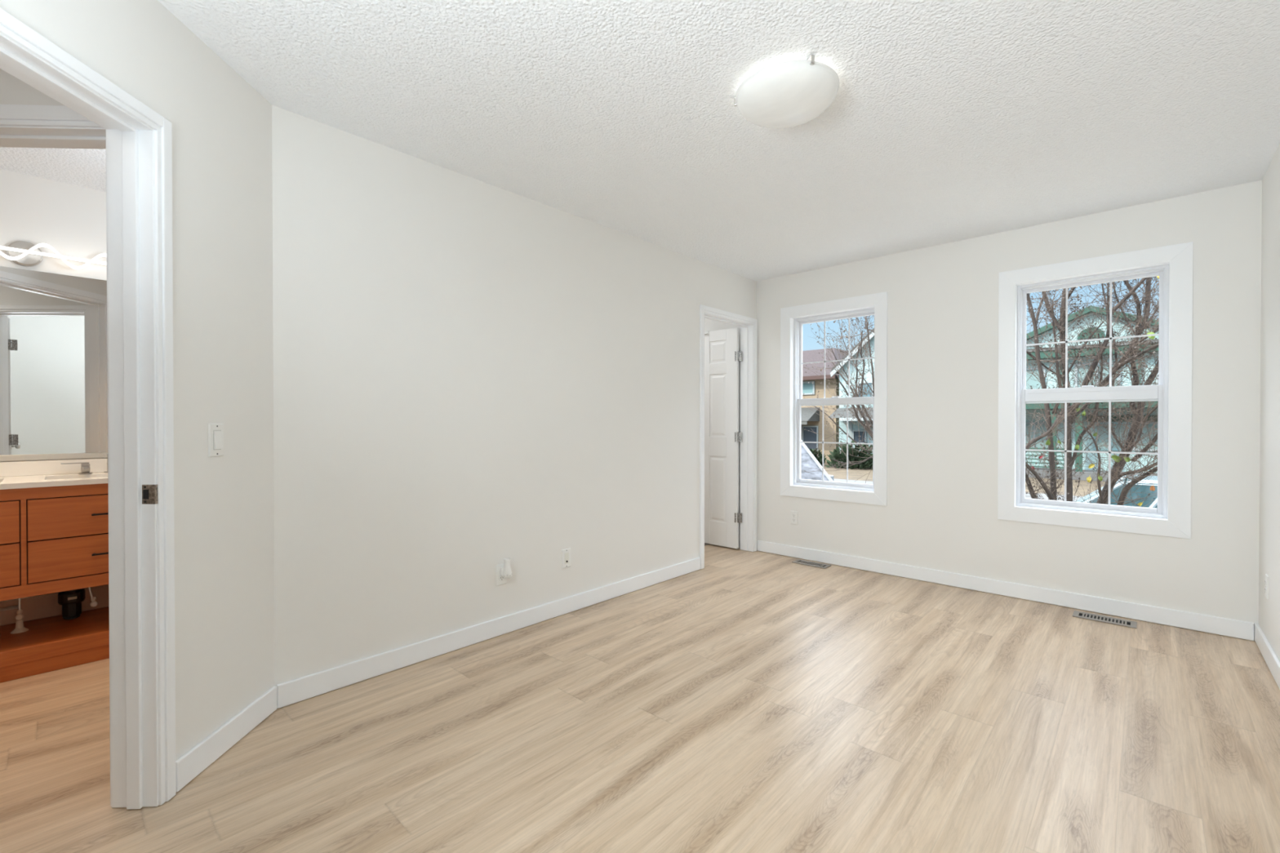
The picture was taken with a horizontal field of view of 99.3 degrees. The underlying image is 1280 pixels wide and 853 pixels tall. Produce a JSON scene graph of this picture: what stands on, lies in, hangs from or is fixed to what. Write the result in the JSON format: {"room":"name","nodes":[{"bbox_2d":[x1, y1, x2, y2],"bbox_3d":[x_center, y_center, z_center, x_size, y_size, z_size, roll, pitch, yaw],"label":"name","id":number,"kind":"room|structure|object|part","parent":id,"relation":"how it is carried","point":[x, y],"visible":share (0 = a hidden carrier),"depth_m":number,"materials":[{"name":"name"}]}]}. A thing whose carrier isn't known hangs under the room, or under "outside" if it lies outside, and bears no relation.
{"room":"empty bedroom","nodes":[
{"label":"empty bedroom","id":0,"kind":"room"},
{"bbox_2d":[0,68,63,105],"bbox_3d":[-2.377,-0.071,1.758,1.575,2.440,0.120,0,0,-2],"label":"wall","id":1,"kind":"structure","parent":0,"point":[13,91],"depth_m":1.71,"materials":[{"name":"white paint"}]},
{"bbox_2d":[0,168,106,626],"bbox_3d":[-3.281,-0.078,2.770,0.120,2.440,2.800,0,1,43],"label":"wall","id":2,"kind":"structure","parent":0,"point":[70,219],"depth_m":2.88,"materials":[{"name":"white paint"}]},
{"bbox_2d":[0,458,106,476],"bbox_3d":[-3.159,0.216,2.803,0.015,0.074,1.230,0,1,43],"label":"backsplash","id":3,"kind":"structure","parent":2,"relation":"attached to","point":[96,465],"depth_m":2.85,"materials":[{"name":"white stone"}]},
{"bbox_2d":[0,240,106,269],"bbox_3d":[-3.127,-0.886,2.765,0.104,0.124,0.840,0,1,43],"label":"vanity light","id":4,"kind":"object","parent":2,"relation":"attached to","point":[23,253],"visible":0.81,"depth_m":2.79,"materials":[{"name":"white glass"}]},
{"bbox_2d":[0,266,107,461],"bbox_3d":[-3.161,-0.316,2.800,0.019,0.982,1.310,0,1,43],"label":"bathroom mirror","id":5,"kind":"object","parent":2,"relation":"attached to","point":[54,371],"visible":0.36,"depth_m":2.86,"materials":[{"name":"clear glass"}]},
{"bbox_2d":[88,586,97,607],"bbox_3d":[-2.844,0.858,2.818,0.033,0.156,0.047,0,1,43],"label":"shutoff valve","id":6,"kind":"object","parent":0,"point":[93,603],"visible":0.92,"depth_m":2.82,"materials":[{"name":"silver metal"}]},
{"bbox_3d":[-2.830,0.920,2.818,0.013,0.027,0.028,0,1,43],"label":"knob","id":7,"kind":"part","parent":6,"relation":"part of","materials":[{"name":"white"}]},
{"bbox_2d":[0,0,274,760],"bbox_3d":[-1.502,-0.067,1.117,0.125,2.440,2.245,0,0,-2],"label":"wall","id":8,"kind":"structure","parent":0,"point":[222,169],"depth_m":1.86,"materials":[{"name":"white paint"}]},
{"bbox_2d":[0,7,175,809],"bbox_3d":[-1.930,0.076,1.328,0.997,2.148,1.052,0,0,-2],"label":"door frame","id":9,"kind":"structure","parent":8,"relation":"attached to","point":[139,139],"depth_m":1.63,"materials":[{"name":"white wood"}]},
{"bbox_3d":[-2.020,0.073,1.702,0.845,2.148,0.017,0,0,-2],"label":"casing","id":10,"kind":"part","parent":9,"relation":"part of","materials":[{"name":"white wood"}]},
{"bbox_3d":[-1.581,0.107,1.248,0.017,2.086,0.866,0,0,-2],"label":"casing","id":11,"kind":"part","parent":9,"relation":"part of","materials":[{"name":"white"}]},
{"bbox_3d":[-1.470,0.204,1.635,0.045,0.058,0.017,0,0,-25],"label":"strike plate","id":12,"kind":"part","parent":9,"relation":"part of","materials":[{"name":"metal"}]},
{"bbox_2d":[208,423,223,457],"bbox_3d":[-1.462,0.047,1.882,0.014,0.114,0.069,0,0,-2],"label":"light switch","id":13,"kind":"object","parent":8,"relation":"attached to","point":[215,431],"visible":1,"depth_m":1.87,"materials":[{"name":"white plastic"}]},
{"bbox_2d":[175,685,277,792],"bbox_3d":[-1.464,1.097,1.952,0.014,0.096,0.499,0,0,-2],"label":"baseboard","id":14,"kind":"structure","parent":8,"relation":"attached to","point":[194,762],"depth_m":1.90,"materials":[{"name":"white wood"}]},
{"bbox_2d":[271,104,756,685],"bbox_3d":[-0.275,-0.084,3.585,0.120,2.440,3.789,0,1,43],"label":"wall","id":15,"kind":"structure","parent":0,"point":[471,375],"depth_m":2.78,"materials":[{"name":"white paint"}]},
{"bbox_2d":[276,557,700,708],"bbox_3d":[-0.499,1.088,3.253,0.014,0.096,2.860,0,1,43],"label":"baseboard","id":16,"kind":"structure","parent":15,"relation":"attached to","point":[303,688],"depth_m":2.77,"materials":[{"name":"white wood"}]},
{"bbox_2d":[495,563,506,586],"bbox_3d":[-0.758,0.810,2.975,0.009,0.114,0.069,0,1,43],"label":"power outlet","id":17,"kind":"object","parent":15,"relation":"attached to","point":[500,580],"visible":0.79,"depth_m":2.96,"materials":[{"name":"white plastic"}]},
{"bbox_2d":[498,576,504,581],"bbox_3d":[-0.756,0.830,2.974,0.004,0.033,0.033,0,1,43],"label":"socket","id":18,"kind":"object","parent":17,"relation":"attached to","point":[500,578],"depth_m":2.97,"materials":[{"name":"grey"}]},
{"bbox_2d":[500,557,511,578],"bbox_3d":[-0.724,0.769,2.953,0.069,0.106,0.055,0,1,43],"label":"night light","id":19,"kind":"object","parent":17,"relation":"attached to","point":[505,571],"visible":1,"depth_m":2.93,"materials":[{"name":"white plastic"}]},
{"bbox_2d":[561,547,570,568],"bbox_3d":[-0.446,0.802,3.310,0.011,0.114,0.069,0,1,43],"label":"cable wall plate","id":20,"kind":"object","parent":15,"relation":"attached to","point":[566,553],"visible":1,"depth_m":3.30,"materials":[{"name":"white plastic"}]},
{"bbox_2d":[699,304,757,568],"bbox_3d":[0.714,0.082,4.653,0.156,2.090,0.846,0,1,43],"label":"door frame","id":21,"kind":"structure","parent":15,"relation":"attached to","point":[748,326],"depth_m":4.89,"materials":[{"name":"white wood"}]},
{"bbox_2d":[704,327,742,548],"bbox_3d":[0.645,0.106,5.182,0.745,2.013,0.155,0,1,43],"label":"door","id":22,"kind":"structure","parent":21,"relation":"attached to","point":[722,355],"depth_m":5.06,"materials":[{"name":"white paint"}]},
{"bbox_3d":[0.738,0.585,5.099,0.158,0.578,0.032,0,1,43],"label":"raised panel","id":23,"kind":"part","parent":22,"relation":"part of","materials":[{"name":"white paint"}]},
{"bbox_3d":[0.738,-0.697,5.090,0.158,0.173,0.032,0,1,43],"label":"raised panel","id":24,"kind":"part","parent":22,"relation":"part of","materials":[{"name":"white paint"}]},
{"bbox_3d":[0.738,-0.197,5.094,0.158,0.553,0.032,0,1,43],"label":"raised panel","id":25,"kind":"part","parent":22,"relation":"part of","materials":[{"name":"white paint"}]},
{"bbox_3d":[0.663,0.081,4.700,0.017,2.090,0.846,0,1,43],"label":"casing","id":26,"kind":"part","parent":21,"relation":"part of","materials":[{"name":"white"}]},
{"bbox_2d":[0,543,1279,852],"bbox_3d":[-0.580,1.204,2.385,5.277,0.120,6.296,0,1,43],"label":"floor","id":27,"kind":"structure","parent":0,"point":[744,701],"depth_m":1.98,"materials":[{"name":"beige laminate"}]},
{"bbox_2d":[0,483,109,683],"bbox_3d":[-2.971,0.710,2.632,0.526,0.863,1.210,0,1,43],"label":"bathroom vanity","id":28,"kind":"object","parent":27,"relation":"on","point":[53,539],"visible":0.5,"depth_m":2.57,"materials":[{"name":"orange wood"}]},
{"bbox_2d":[0,605,17,611],"bbox_3d":[-3.349,0.921,2.578,0.016,0.016,0.535,0,1,43],"label":"pipe","id":29,"kind":"object","parent":28,"relation":"attached to","point":[13,607],"visible":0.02,"depth_m":2.75,"materials":[{"name":"beige"}]},
{"bbox_3d":[-3.003,0.432,2.261,0.018,0.187,0.558,0,1,43],"label":"drawer","id":30,"kind":"part","parent":28,"relation":"part of","materials":[{"name":"orange wood"}]},
{"bbox_3d":[-3.003,0.625,2.263,0.018,0.187,0.558,0,1,43],"label":"drawer","id":31,"kind":"part","parent":28,"relation":"part of","materials":[{"name":"orange wood"}]},
{"bbox_2d":[10,598,28,634],"bbox_3d":[-3.038,0.893,2.664,0.060,0.222,0.060,0,1,43],"label":"shutoff valve","id":32,"kind":"object","parent":28,"relation":"on","point":[20,628],"visible":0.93,"depth_m":2.66,"materials":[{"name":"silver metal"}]},
{"bbox_3d":[-3.029,0.931,2.655,0.013,0.027,0.028,0,1,43],"label":"knob","id":33,"kind":"part","parent":32,"relation":"part of","materials":[{"name":"beige"}]},
{"bbox_2d":[0,592,58,602],"bbox_3d":[-3.287,0.875,2.646,0.016,0.016,0.720,0,1,43],"label":"pipe","id":34,"kind":"object","parent":28,"relation":"attached to","point":[57,593],"visible":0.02,"depth_m":2.79,"materials":[{"name":"beige"}]},
{"bbox_2d":[0,471,107,489],"bbox_3d":[-2.979,0.267,2.636,0.507,0.024,1.230,0,1,43],"label":"countertop","id":35,"kind":"structure","parent":28,"relation":"on","point":[67,479],"depth_m":2.61,"materials":[{"name":"white stone"}]},
{"bbox_2d":[61,462,92,474],"bbox_3d":[-2.950,0.222,2.852,0.163,0.060,0.116,0,1,43],"label":"faucet","id":36,"kind":"object","parent":35,"relation":"on","point":[85,466],"visible":1,"depth_m":2.89,"materials":[{"name":"silver metal"}]},
{"bbox_3d":[-2.994,0.195,2.883,0.028,0.006,0.104,0,1,43],"label":"lever","id":37,"kind":"part","parent":36,"relation":"part of","materials":[{"name":"silver metal"}]},
{"bbox_3d":[-2.968,0.248,2.912,0.056,0.008,0.052,0,1,43],"label":"plate","id":38,"kind":"part","parent":36,"relation":"part of","materials":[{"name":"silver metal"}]},
{"bbox_3d":[-2.806,0.529,2.477,0.020,0.498,1.210,0,1,43],"label":"frame","id":39,"kind":"part","parent":28,"relation":"part of","materials":[{"name":"orange wood"}]},
{"bbox_3d":[-3.160,0.891,2.808,0.010,0.220,1.150,0,1,43],"label":"panel","id":40,"kind":"part","parent":28,"relation":"part of","materials":[{"name":"beige wood"}]},
{"bbox_2d":[0,606,109,667],"bbox_3d":[-2.980,1.039,2.642,0.502,0.067,1.210,0,1,43],"label":"shelf","id":41,"kind":"object","parent":28,"relation":"attached to","point":[49,638],"depth_m":2.62,"materials":[{"name":"orange wood"}]},
{"bbox_3d":[-2.606,0.429,2.689,0.018,0.187,0.558,0,1,43],"label":"drawer","id":42,"kind":"part","parent":28,"relation":"part of","materials":[{"name":"orange wood"}]},
{"bbox_3d":[-2.606,0.622,2.691,0.018,0.187,0.558,0,1,43],"label":"drawer","id":43,"kind":"part","parent":28,"relation":"part of","materials":[{"name":"orange wood"}]},
{"bbox_2d":[37,584,106,619],"bbox_3d":[-3.075,0.900,2.756,0.151,0.251,0.952,0,1,43],"label":"drain pipe","id":44,"kind":"object","parent":28,"relation":"attached to","point":[71,601],"visible":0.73,"depth_m":2.81,"materials":[{"name":"black plastic"}]},
{"bbox_3d":[-2.590,0.425,2.674,0.028,0.008,0.150,0,1,43],"label":"handle","id":45,"kind":"part","parent":28,"relation":"part of","materials":[{"name":"black metal"}]},
{"bbox_3d":[-2.590,0.618,2.675,0.028,0.008,0.150,0,1,43],"label":"handle","id":46,"kind":"part","parent":28,"relation":"part of","materials":[{"name":"black metal"}]},
{"bbox_2d":[791,559,831,568],"bbox_3d":[1.407,1.127,4.462,0.285,0.005,0.125,0,1,43],"label":"floor vent","id":47,"kind":"object","parent":27,"relation":"in","point":[799,561],"visible":1,"depth_m":4.46,"materials":[{"name":"black metal"}]},
{"bbox_2d":[1072,610,1137,628],"bbox_3d":[2.735,1.135,3.206,0.285,0.005,0.125,0,1,43],"label":"floor vent","id":48,"kind":"object","parent":27,"relation":"in","point":[1077,614],"visible":1,"depth_m":3.20,"materials":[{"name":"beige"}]},
{"bbox_2d":[0,0,1279,281],"bbox_3d":[-0.580,-1.371,2.367,5.277,0.150,6.296,0,1,43],"label":"ceiling","id":49,"kind":"structure","parent":0,"point":[946,121],"depth_m":2.20,"materials":[{"name":"white paint"}]},
{"bbox_2d":[733,54,839,128],"bbox_3d":[0.559,-1.240,2.075,0.382,0.108,0.388,0,1,43],"label":"ceiling lamp","id":50,"kind":"object","parent":49,"relation":"attached to","point":[791,93],"visible":1,"depth_m":1.98,"materials":[{"name":"white glass"}]},
{"bbox_2d":[704,180,1262,640],"bbox_3d":[1.507,-0.091,4.625,5.277,2.440,0.160,0,1,43],"label":"wall","id":51,"kind":"structure","parent":0,"point":[940,513],"depth_m":3.68,"materials":[{"name":"white paint"}]},
{"bbox_2d":[790,511,798,524],"bbox_3d":[1.327,0.785,4.683,0.069,0.114,0.009,0,1,43],"label":"power outlet","id":52,"kind":"object","parent":51,"relation":"attached to","point":[793,514],"visible":1,"depth_m":4.68,"materials":[{"name":"white plastic"}]},
{"bbox_2d":[780,291,887,506],"bbox_3d":[1.610,-0.213,4.512,0.894,1.635,0.164,0,1,43],"label":"window","id":53,"kind":"structure","parent":51,"relation":"in","point":[793,318],"depth_m":4.52,"materials":[{"name":"white"}]},
{"bbox_3d":[1.264,-0.214,4.731,0.090,1.634,0.014,0,1,43],"label":"casing","id":54,"kind":"part","parent":53,"relation":"part of","materials":[{"name":"white wood"}]},
{"bbox_3d":[1.559,0.560,4.463,0.893,0.090,0.014,0,1,43],"label":"casing","id":55,"kind":"part","parent":53,"relation":"part of","materials":[{"name":"white"}]},
{"bbox_3d":[1.631,-0.213,4.536,0.706,1.447,0.100,0,1,43],"label":"frame","id":56,"kind":"part","parent":53,"relation":"part of","materials":[{"name":"white plastic"}]},
{"bbox_3d":[1.559,-0.985,4.452,0.893,0.090,0.014,0,1,43],"label":"casing","id":57,"kind":"part","parent":53,"relation":"part of","materials":[{"name":"white wood"}]},
{"bbox_3d":[1.628,0.126,4.535,0.666,0.729,0.030,0,1,43],"label":"sash","id":58,"kind":"part","parent":53,"relation":"part of","materials":[{"name":"white plastic"}]},
{"bbox_3d":[1.617,-0.224,4.520,0.594,0.007,0.006,0,1,43],"label":"lift rail","id":59,"kind":"part","parent":53,"relation":"part of","materials":[{"name":"white plastic"}]},
{"bbox_2d":[800,404,872,482],"bbox_3d":[1.624,0.137,4.530,0.622,0.646,0.005,0,1,43],"label":"grille","id":60,"kind":"object","parent":53,"relation":"attached to","point":[801,480],"depth_m":4.60,"materials":[{"name":"white plastic"}]},
{"bbox_3d":[1.649,-0.548,4.553,0.666,0.738,0.028,0,1,43],"label":"sash","id":61,"kind":"part","parent":53,"relation":"part of","materials":[{"name":"white plastic"}]},
{"bbox_2d":[801,317,874,398],"bbox_3d":[1.645,-0.550,4.548,0.626,0.689,0.005,0,1,43],"label":"grille","id":62,"kind":"object","parent":53,"relation":"attached to","point":[825,319],"depth_m":4.61,"materials":[{"name":"white plastic"}]},
{"bbox_3d":[1.853,-0.211,4.184,0.090,1.634,0.014,0,1,43],"label":"casing","id":63,"kind":"part","parent":53,"relation":"part of","materials":[{"name":"white wood"}]},
{"bbox_2d":[757,540,1253,640],"bbox_3d":[2.163,1.084,3.906,2.995,0.096,0.014,0,1,43],"label":"baseboard","id":64,"kind":"structure","parent":51,"relation":"attached to","point":[1241,629],"depth_m":3.52,"materials":[{"name":"white wood"}]},
{"bbox_2d":[997,241,1193,538],"bbox_3d":[2.801,-0.203,3.407,0.916,1.660,0.164,0,1,43],"label":"window","id":65,"kind":"structure","parent":51,"relation":"in","point":[1173,264],"depth_m":3.31,"materials":[{"name":"white"}]},
{"bbox_3d":[2.447,-0.204,3.633,0.090,1.658,0.014,0,1,43],"label":"casing","id":66,"kind":"part","parent":65,"relation":"part of","materials":[{"name":"white wood"}]},
{"bbox_3d":[2.809,-0.222,3.415,0.616,0.007,0.006,0,1,43],"label":"lift rail","id":67,"kind":"part","parent":65,"relation":"part of","materials":[{"name":"white plastic"}]},
{"bbox_2d":[1025,400,1157,505],"bbox_3d":[2.815,0.159,3.425,0.644,0.648,0.005,0,1,43],"label":"grille","id":68,"kind":"object","parent":65,"relation":"attached to","point":[1033,500],"depth_m":3.48,"materials":[{"name":"white plastic"}]},
{"bbox_3d":[2.820,0.133,3.429,0.688,0.760,0.030,0,1,43],"label":"sash","id":69,"kind":"part","parent":65,"relation":"part of","materials":[{"name":"white plastic"}]},
{"bbox_3d":[2.823,-0.203,3.431,0.728,1.472,0.100,0,1,43],"label":"frame","id":70,"kind":"part","parent":65,"relation":"part of","materials":[{"name":"white plastic"}]},
{"bbox_3d":[2.841,-0.536,3.447,0.688,0.766,0.028,0,1,43],"label":"sash","id":71,"kind":"part","parent":65,"relation":"part of","materials":[{"name":"white plastic"}]},
{"bbox_2d":[1026,281,1159,387],"bbox_3d":[2.837,-0.546,3.443,0.648,0.702,0.005,0,1,43],"label":"grille","id":72,"kind":"object","parent":65,"relation":"attached to","point":[1067,286],"depth_m":3.49,"materials":[{"name":"white plastic"}]},
{"bbox_3d":[2.750,0.583,3.358,0.915,0.090,0.014,0,1,43],"label":"casing","id":73,"kind":"part","parent":65,"relation":"part of","materials":[{"name":"white wood"}]},
{"bbox_3d":[2.750,-0.987,3.347,0.915,0.090,0.014,0,1,43],"label":"casing","id":74,"kind":"part","parent":65,"relation":"part of","materials":[{"name":"white wood"}]},
{"bbox_3d":[3.053,-0.200,3.071,0.090,1.658,0.014,0,1,43],"label":"casing","id":75,"kind":"part","parent":65,"relation":"part of","materials":[{"name":"white wood"}]},
{"bbox_2d":[1074,475,1157,508],"bbox_3d":[9.128,1.635,9.822,4.600,1.425,2.034,0,1,43],"label":"parked car","id":76,"kind":"object","parent":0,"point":[1153,479],"visible":0.05,"depth_m":9.39,"materials":[{"name":"grey paint"}]},
{"bbox_2d":[1258,143,1279,661],"bbox_3d":[1.500,-0.065,0.849,0.150,2.440,5.386,0,1,43],"label":"wall","id":77,"kind":"structure","parent":0,"point":[1269,441],"depth_m":2.64,"materials":[{"name":"white paint"}]},
{"bbox_2d":[1264,573,1269,599],"bbox_3d":[3.080,0.787,2.675,0.009,0.114,0.069,0,1,43],"label":"power outlet","id":78,"kind":"object","parent":77,"relation":"attached to","point":[1267,578],"visible":1,"depth_m":2.66,"materials":[{"name":"white plastic"}]},
{"bbox_2d":[1254,622,1279,689],"bbox_3d":[1.474,1.104,0.949,0.014,0.096,5.286,0,1,43],"label":"baseboard","id":79,"kind":"structure","parent":77,"relation":"attached to","point":[1263,644],"depth_m":2.58,"materials":[{"name":"white wood"}]},
{"label":"outside","id":80,"kind":"structure","parent":0,"visible":0},
{"bbox_2d":[823,462,1105,496],"bbox_3d":[32.861,2.182,39.234,120.000,0.210,57.800,0,1,43],"label":"lawn","id":81,"kind":"structure","parent":80,"point":[855,473],"depth_m":22.49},
{"bbox_2d":[807,447,826,466],"bbox_3d":[9.501,1.657,29.822,1.487,1.044,1.189,0,1,43],"label":"juniper shrub","id":82,"kind":"object","parent":81,"relation":"on","point":[819,458],"visible":0.23,"depth_m":29.47,"materials":[{"name":"green plant"}]},
{"bbox_2d":[800,347,848,462],"bbox_3d":[11.441,-1.423,37.049,7.630,7.250,11.100,0,1,43],"label":"house","id":83,"kind":"structure","parent":81,"relation":"on","point":[811,420],"depth_m":32.39,"materials":[{"name":"beige"}]},
{"bbox_3d":[10.019,-2.319,32.958,1.000,0.600,0.015,0,1,43],"label":"pane","id":84,"kind":"part","parent":83,"relation":"part of","materials":[{"name":"teal glass"}]},
{"bbox_3d":[10.257,0.782,32.759,0.850,1.500,0.015,0,1,43],"label":"pane","id":85,"kind":"part","parent":83,"relation":"part of","materials":[{"name":"clear glass"}]},
{"bbox_2d":[825,440,872,469],"bbox_3d":[11.055,1.427,28.174,2.993,1.531,2.324,0,1,43],"label":"juniper shrub","id":86,"kind":"object","parent":81,"relation":"on","point":[834,455],"visible":0.7,"depth_m":27.79,"materials":[{"name":"green plant"}]},
{"bbox_2d":[827,328,874,465],"bbox_3d":[15.474,-1.897,31.894,5.150,8.270,10.870,0,1,43],"label":"house","id":87,"kind":"structure","parent":81,"relation":"on","point":[853,429],"depth_m":29.76,"materials":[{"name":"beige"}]},
{"bbox_3d":[12.014,0.573,29.763,0.600,0.600,0.015,0,1,43],"label":"pane","id":88,"kind":"part","parent":87,"relation":"part of","materials":[{"name":"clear glass"}]},
{"bbox_3d":[12.528,-1.843,29.270,1.500,1.000,0.015,0,1,43],"label":"pane","id":89,"kind":"part","parent":87,"relation":"part of","materials":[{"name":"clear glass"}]},
{"bbox_2d":[1025,305,1159,481],"bbox_3d":[22.483,-1.411,25.374,13.600,7.390,10.900,0,1,43],"label":"house","id":90,"kind":"structure","parent":81,"relation":"on","point":[1088,473],"depth_m":23.06,"materials":[{"name":"teal"}]},
{"bbox_3d":[17.385,-1.962,24.763,1.550,1.200,0.015,0,1,43],"label":"pane","id":91,"kind":"part","parent":90,"relation":"part of","materials":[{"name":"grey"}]},
{"bbox_3d":[17.733,0.440,24.457,1.100,1.100,0.015,0,1,43],"label":"pane","id":92,"kind":"part","parent":90,"relation":"part of","materials":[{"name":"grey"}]},
{"bbox_3d":[15.948,1.326,24.377,5.000,0.830,0.100,0,1,43],"label":"porch railing","id":93,"kind":"part","parent":90,"relation":"part of","materials":[{"name":"white"}]},
{"bbox_3d":[17.451,0.726,22.978,0.220,2.950,0.220,0,1,43],"label":"porch post","id":94,"kind":"part","parent":90,"relation":"part of","materials":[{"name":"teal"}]},
{"bbox_3d":[18.074,0.730,22.400,0.220,2.950,0.220,0,1,43],"label":"porch post","id":95,"kind":"part","parent":90,"relation":"part of","materials":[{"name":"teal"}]},
{"bbox_2d":[1077,327,1105,339],"bbox_3d":[19.147,-3.970,23.084,0.920,0.460,0.050,0,1,43],"label":"gable vent","id":96,"kind":"object","parent":90,"relation":"attached to","point":[1078,338],"depth_m":23.12,"materials":[{"name":"teal"}]},
{"bbox_3d":[19.309,-2.000,22.978,1.300,1.200,0.015,0,1,43],"label":"pane","id":97,"kind":"part","parent":90,"relation":"part of","materials":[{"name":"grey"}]},
{"bbox_3d":[19.657,0.403,22.672,0.950,1.000,0.015,0,1,43],"label":"pane","id":98,"kind":"part","parent":90,"relation":"part of","materials":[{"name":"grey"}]},
{"bbox_3d":[20.519,0.408,21.872,0.900,1.000,0.015,0,1,43],"label":"pane","id":99,"kind":"part","parent":90,"relation":"part of","materials":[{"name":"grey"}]},
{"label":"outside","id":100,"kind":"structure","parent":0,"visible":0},
{"bbox_3d":[3.392,2.409,7.466,80.000,0.200,6.464,0,1,43],"label":"lawn","id":101,"kind":"structure","parent":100,"visible":0},
{"bbox_2d":[801,315,874,482],"bbox_3d":[2.551,0.181,6.555,1.602,4.331,1.556,0,0,-32],"label":"bare tree","id":102,"kind":"object","parent":101,"relation":"on","point":[867,425],"visible":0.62,"depth_m":6.55,"materials":[{"name":"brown plant"}]},
{"bbox_2d":[1025,275,1159,506],"bbox_3d":[4.149,-0.258,5.376,2.069,5.206,1.780,0,0,20],"label":"bare tree","id":103,"kind":"object","parent":101,"relation":"on","point":[1060,326],"visible":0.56,"depth_m":5.28,"materials":[{"name":"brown plant"}]},
{"bbox_2d":[1025,275,1159,506],"bbox_3d":[4.603,-0.004,5.126,1.897,4.702,1.942,0,0,28],"label":"bare tree","id":104,"kind":"object","parent":101,"relation":"on","point":[1121,460],"visible":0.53,"depth_m":5.11,"materials":[{"name":"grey plant"}]},
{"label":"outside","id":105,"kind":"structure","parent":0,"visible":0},
{"bbox_2d":[833,478,1083,502],"bbox_3d":[12.629,2.329,17.424,80.000,0.220,1.700,0,1,43],"label":"pavement","id":106,"kind":"structure","parent":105,"point":[1044,495],"depth_m":17.80,"materials":[{"name":"concrete"}]},
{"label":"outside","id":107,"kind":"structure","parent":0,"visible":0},
{"bbox_3d":[1.449,2.281,9.268,3.900,0.029,6.464,0,1,43],"label":"trim","id":108,"kind":"structure","parent":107,"visible":0},
{"bbox_2d":[800,439,833,481],"bbox_3d":[2.213,1.187,10.231,2.090,2.155,4.400,0,0,-27],"label":"roof","id":109,"kind":"object","parent":108,"relation":"on","point":[808,461],"visible":0.02,"depth_m":9.78,"materials":[{"name":"silver metal"}]}
]}

